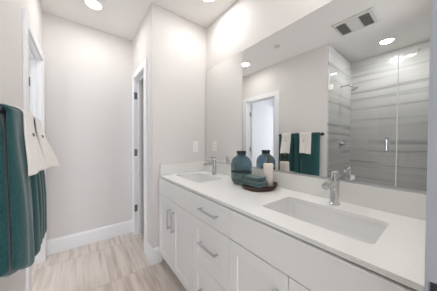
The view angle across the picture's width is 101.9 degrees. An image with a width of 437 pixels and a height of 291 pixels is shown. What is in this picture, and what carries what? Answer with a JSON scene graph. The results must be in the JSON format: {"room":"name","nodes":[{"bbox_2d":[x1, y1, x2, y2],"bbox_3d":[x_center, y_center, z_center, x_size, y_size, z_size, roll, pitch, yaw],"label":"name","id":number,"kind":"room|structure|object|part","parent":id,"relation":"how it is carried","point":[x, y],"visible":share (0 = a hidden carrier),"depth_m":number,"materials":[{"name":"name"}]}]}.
{"room":"bathroom","nodes":[
{"label":"bathroom","id":0,"kind":"room"},
{"bbox_2d":[0,0,42,290],"bbox_3d":[-1.417,-0.099,1.224,0.118,2.621,1.637,0,1,-38],"label":"wall","id":1,"kind":"structure","parent":0,"point":[11,56],"depth_m":1.04,"materials":[{"name":"white paint"}]},
{"bbox_2d":[0,106,5,113],"bbox_3d":[-1.077,-0.148,0.938,0.066,0.048,0.702,0,1,-38],"label":"towel bar","id":2,"kind":"object","parent":1,"relation":"attached to","point":[2,109],"visible":0.11,"depth_m":0.70,"materials":[{"name":"grey metal"}]},
{"bbox_2d":[0,104,40,276],"bbox_3d":[-0.971,0.230,0.869,0.102,0.803,0.367,0,1,-38],"label":"bath towel","id":3,"kind":"object","parent":2,"relation":"hanging from","point":[20,237],"visible":0.8,"depth_m":0.75,"materials":[{"name":"teal fabric"}]},
{"bbox_2d":[9,105,46,175],"bbox_3d":[-0.956,-0.019,0.869,0.151,0.323,0.177,0,1,-38],"label":"hand towel","id":4,"kind":"object","parent":3,"relation":"hanging from","point":[36,163],"visible":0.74,"depth_m":0.85,"materials":[{"name":"grey fabric"}]},
{"bbox_2d":[33,118,46,243],"bbox_3d":[-1.168,0.218,1.118,0.098,0.786,0.252,0,1,-38],"label":"bath towel","id":5,"kind":"object","parent":2,"relation":"hanging from","point":[41,183],"visible":0.21,"depth_m":1.13,"materials":[{"name":"teal fabric"}]},
{"bbox_2d":[32,115,59,167],"bbox_3d":[-1.134,-0.019,1.122,0.182,0.333,0.164,0,1,-38],"label":"hand towel","id":6,"kind":"object","parent":5,"relation":"hanging from","point":[50,159],"visible":0.6,"depth_m":1.12,"materials":[{"name":"grey fabric"}]},
{"bbox_2d":[22,8,46,290],"bbox_3d":[-1.636,0.134,1.518,0.133,2.144,0.862,0,1,-38],"label":"door frame","id":7,"kind":"structure","parent":1,"relation":"attached to","point":[33,56],"depth_m":1.74,"materials":[{"name":"white paint"}]},
{"bbox_2d":[43,12,131,239],"bbox_3d":[-1.561,-0.116,2.214,1.111,2.621,0.100,0,1,-38],"label":"wall","id":8,"kind":"structure","parent":0,"point":[88,70],"depth_m":2.13,"materials":[{"name":"white paint"}]},
{"bbox_2d":[47,220,131,255],"bbox_3d":[-1.531,1.113,2.188,0.873,0.165,0.016,0,1,-38],"label":"baseboard","id":9,"kind":"structure","parent":8,"relation":"attached to","point":[60,244],"depth_m":2.14,"materials":[{"name":"white paint"}]},
{"bbox_2d":[31,232,186,290],"bbox_3d":[-0.802,1.257,1.080,3.650,0.080,3.150,0,1,-38],"label":"floor","id":10,"kind":"structure","parent":0,"point":[118,263],"depth_m":1.71,"materials":[{"name":"tile"}]},
{"bbox_2d":[159,178,194,290],"bbox_3d":[-0.187,0.772,1.719,0.606,0.874,0.689,0,1,-38],"label":"base cabinet","id":11,"kind":"object","parent":10,"relation":"on","point":[175,201],"visible":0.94,"depth_m":1.49,"materials":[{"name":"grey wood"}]},
{"bbox_3d":[-0.503,0.796,1.699,0.020,0.609,0.331,0,1,-38],"label":"door","id":12,"kind":"part","parent":11,"relation":"part of","materials":[{"name":"white paint"}]},
{"bbox_3d":[-0.449,0.658,1.585,0.032,0.175,0.011,0,1,-38],"label":"handle","id":13,"kind":"part","parent":11,"relation":"part of","materials":[{"name":"silver metal"}]},
{"bbox_3d":[-0.391,0.659,1.511,0.032,0.175,0.011,0,1,-38],"label":"handle","id":14,"kind":"part","parent":11,"relation":"part of","materials":[{"name":"silver metal"}]},
{"bbox_3d":[-0.290,0.802,1.426,0.020,0.609,0.352,0,1,-38],"label":"door","id":15,"kind":"part","parent":11,"relation":"part of","materials":[{"name":"white paint"}]},
{"bbox_2d":[159,170,425,290],"bbox_3d":[0.166,0.327,1.296,0.570,0.018,1.783,0,1,-38],"label":"countertop","id":16,"kind":"structure","parent":11,"relation":"on","point":[398,255],"depth_m":0.72,"materials":[{"name":"white stone"}]},
{"bbox_2d":[160,161,204,174],"bbox_3d":[-0.383,0.247,1.985,0.546,0.114,0.020,0,1,-38],"label":"side splash","id":17,"kind":"object","parent":16,"relation":"on","point":[170,168],"visible":0.96,"depth_m":1.95,"materials":[{"name":"stone"}]},
{"bbox_2d":[179,174,218,182],"bbox_3d":[-0.202,0.398,1.745,0.324,0.142,0.506,0,1,-38],"label":"sink","id":18,"kind":"object","parent":16,"relation":"in","point":[197,178],"visible":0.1,"depth_m":1.94,"materials":[{"name":"white ceramic"}]},
{"bbox_2d":[203,157,216,174],"bbox_3d":[-0.086,0.214,1.834,0.158,0.187,0.054,0,1,-38],"label":"faucet","id":19,"kind":"object","parent":16,"relation":"on","point":[213,163],"visible":0.98,"depth_m":1.85,"materials":[{"name":"silver metal"}]},
{"bbox_3d":[-0.101,0.187,1.822,0.119,0.032,0.034,0,1,-38],"label":"spout","id":20,"kind":"part","parent":19,"relation":"part of","materials":[{"name":"silver metal"}]},
{"bbox_2d":[231,151,251,184],"bbox_3d":[0.188,0.179,1.460,0.176,0.270,0.176,0,1,-38],"label":"glass vase","id":21,"kind":"object","parent":16,"relation":"on","point":[241,165],"visible":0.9,"depth_m":1.39,"materials":[{"name":"teal glass"}]},
{"bbox_2d":[242,182,277,191],"bbox_3d":[0.315,0.298,1.313,0.257,0.040,0.210,0,1,-38],"label":"wooden tray","id":22,"kind":"object","parent":16,"relation":"on","point":[263,189],"visible":0.67,"depth_m":1.24,"materials":[{"name":"brown wood"}]},
{"bbox_2d":[242,179,267,187],"bbox_3d":[0.263,0.271,1.286,0.102,0.034,0.165,0,1,-38],"label":"folded washcloth","id":23,"kind":"object","parent":22,"relation":"on","point":[245,182],"visible":0.77,"depth_m":1.24,"materials":[{"name":"teal fabric"}]},
{"bbox_2d":[244,174,265,181],"bbox_3d":[0.266,0.239,1.291,0.090,0.029,0.138,0,1,-38],"label":"folded washcloth","id":24,"kind":"object","parent":23,"relation":"on","point":[255,178],"visible":1,"depth_m":1.26,"materials":[{"name":"teal fabric"}]},
{"bbox_2d":[263,155,272,186],"bbox_3d":[0.369,0.187,1.315,0.073,0.226,0.073,0,1,-38],"label":"soap dispenser","id":25,"kind":"object","parent":22,"relation":"on","point":[267,167],"visible":0.94,"depth_m":1.28,"materials":[{"name":"white ceramic"}]},
{"bbox_2d":[266,200,386,243],"bbox_3d":[0.479,0.416,0.853,0.324,0.142,0.506,0,1,-38],"label":"sink","id":26,"kind":"object","parent":16,"relation":"in","point":[365,231],"visible":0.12,"depth_m":0.92,"materials":[{"name":"white ceramic"}]},
{"bbox_2d":[321,170,339,205],"bbox_3d":[0.603,0.232,0.952,0.158,0.187,0.054,0,1,-38],"label":"faucet","id":27,"kind":"object","parent":16,"relation":"on","point":[332,184],"visible":1,"depth_m":0.96,"materials":[{"name":"silver metal"}]},
{"bbox_3d":[0.588,0.204,0.939,0.119,0.032,0.034,0,1,-38],"label":"spout","id":28,"kind":"part","parent":27,"relation":"part of","materials":[{"name":"silver metal"}]},
{"bbox_2d":[193,193,230,290],"bbox_3d":[0.147,0.781,1.290,0.606,0.874,0.394,0,1,-38],"label":"base cabinet","id":29,"kind":"object","parent":10,"relation":"on","point":[211,238],"visible":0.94,"depth_m":1.10,"materials":[{"name":"grey wood"}]},
{"bbox_3d":[-0.071,0.643,1.102,0.032,0.011,0.185,0,1,-38],"label":"handle","id":30,"kind":"part","parent":29,"relation":"part of","materials":[{"name":"silver metal"}]},
{"bbox_3d":[-0.070,0.417,1.099,0.032,0.011,0.185,0,1,-38],"label":"handle","id":31,"kind":"part","parent":29,"relation":"part of","materials":[{"name":"silver metal"}]},
{"bbox_3d":[-0.059,0.962,1.133,0.020,0.301,0.392,0,1,-38],"label":"drawer","id":32,"kind":"part","parent":29,"relation":"part of","materials":[{"name":"white paint"}]},
{"bbox_3d":[-0.057,0.421,1.124,0.020,0.152,0.392,0,1,-38],"label":"drawer","id":33,"kind":"part","parent":29,"relation":"part of","materials":[{"name":"white paint"}]},
{"bbox_2d":[229,209,416,290],"bbox_3d":[0.481,0.789,0.863,0.606,0.874,0.688,0,1,-38],"label":"base cabinet","id":34,"kind":"object","parent":10,"relation":"on","point":[262,257],"visible":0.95,"depth_m":0.70,"materials":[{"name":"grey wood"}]},
{"bbox_3d":[0.170,0.814,0.837,0.020,0.609,0.344,0,1,-38],"label":"door","id":35,"kind":"part","parent":34,"relation":"part of","materials":[{"name":"white paint"}]},
{"bbox_3d":[0.383,0.819,0.565,0.020,0.609,0.338,0,1,-38],"label":"door","id":36,"kind":"part","parent":34,"relation":"part of","materials":[{"name":"white paint"}]},
{"bbox_2d":[40,0,236,40],"bbox_3d":[-0.829,-1.455,1.087,3.650,0.100,3.020,0,1,-38],"label":"ceiling","id":37,"kind":"structure","parent":0,"point":[120,18],"depth_m":1.88,"materials":[{"name":"white paint"}]},
{"bbox_2d":[82,0,103,10],"bbox_3d":[-1.249,-1.413,1.772,0.180,0.010,0.180,0,1,-38],"label":"recessed light","id":38,"kind":"object","parent":37,"relation":"in","point":[97,5],"visible":1,"depth_m":1.77,"materials":[{"name":"white plastic"}]},
{"bbox_2d":[202,0,214,2],"bbox_3d":[-0.097,-1.405,1.661,0.180,0.010,0.180,0,1,-38],"label":"recessed light","id":39,"kind":"object","parent":37,"relation":"in","point":[206,1],"visible":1,"depth_m":1.73,"materials":[{"name":"white plastic"}]},
{"bbox_2d":[132,10,152,265],"bbox_3d":[-0.878,-0.111,2.134,0.134,2.621,0.866,0,1,-38],"label":"wall","id":40,"kind":"structure","parent":0,"point":[140,43],"depth_m":1.91,"materials":[{"name":"white paint"}]},
{"bbox_2d":[132,57,147,254],"bbox_3d":[-0.927,0.126,2.200,0.132,2.144,0.659,0,1,-38],"label":"door frame","id":41,"kind":"structure","parent":40,"relation":"attached to","point":[139,77],"depth_m":2.36,"materials":[{"name":"white paint"}]},
{"bbox_2d":[149,3,205,259],"bbox_3d":[-0.401,-0.108,2.042,0.741,2.621,0.100,0,1,-38],"label":"wall","id":42,"kind":"structure","parent":0,"point":[177,44],"depth_m":1.90,"materials":[{"name":"white paint"}]},
{"bbox_2d":[153,246,161,264],"bbox_3d":[-0.627,1.123,1.816,0.090,0.165,0.016,0,1,-38],"label":"baseboard","id":43,"kind":"structure","parent":42,"relation":"attached to","point":[157,257],"depth_m":1.80,"materials":[{"name":"white paint"}]},
{"bbox_2d":[193,141,197,151],"bbox_3d":[-0.269,0.011,2.077,0.065,0.128,0.009,0,1,-38],"label":"wall outlet","id":44,"kind":"object","parent":42,"relation":"attached to","point":[195,143],"visible":1,"depth_m":2.07,"materials":[{"name":"white plastic"}]},
{"bbox_2d":[206,0,332,70],"bbox_3d":[0.439,-0.095,1.488,0.100,2.621,2.007,0,1,-38],"label":"wall","id":45,"kind":"structure","parent":0,"point":[245,23],"depth_m":1.61,"materials":[{"name":"white paint"}]},
{"bbox_2d":[205,161,425,219],"bbox_3d":[0.383,0.259,1.465,0.020,0.114,1.783,0,1,-38],"label":"backsplash","id":46,"kind":"structure","parent":45,"relation":"attached to","point":[410,204],"depth_m":0.96,"materials":[{"name":"stone"}]},
{"bbox_2d":[206,0,430,193],"bbox_3d":[0.386,-0.341,1.464,0.010,1.084,1.749,0,1,-38],"label":"wall mirror","id":47,"kind":"object","parent":45,"relation":"attached to","point":[343,87],"visible":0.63,"depth_m":1.06,"materials":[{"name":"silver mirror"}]},
{"bbox_2d":[424,25,430,290],"bbox_3d":[0.002,-0.072,-0.050,2.682,2.621,0.118,0,1,-38],"label":"wall","id":48,"kind":"structure","parent":0,"point":[430,25],"depth_m":0.33,"materials":[{"name":"white paint"}]},
{"bbox_2d":[425,0,436,290],"bbox_3d":[0.416,0.011,0.273,0.016,2.450,0.121,0,1,-38],"label":"door frame","id":49,"kind":"structure","parent":48,"relation":"attached to","point":[431,210],"depth_m":0.31,"materials":[{"name":"grey paint"}]},
{"bbox_3d":[0.394,0.277,0.293,0.002,0.067,0.058,0,1,-38],"label":"strike plate","id":50,"kind":"part","parent":49,"relation":"part of","materials":[{"name":"grey metal"}]}
]}

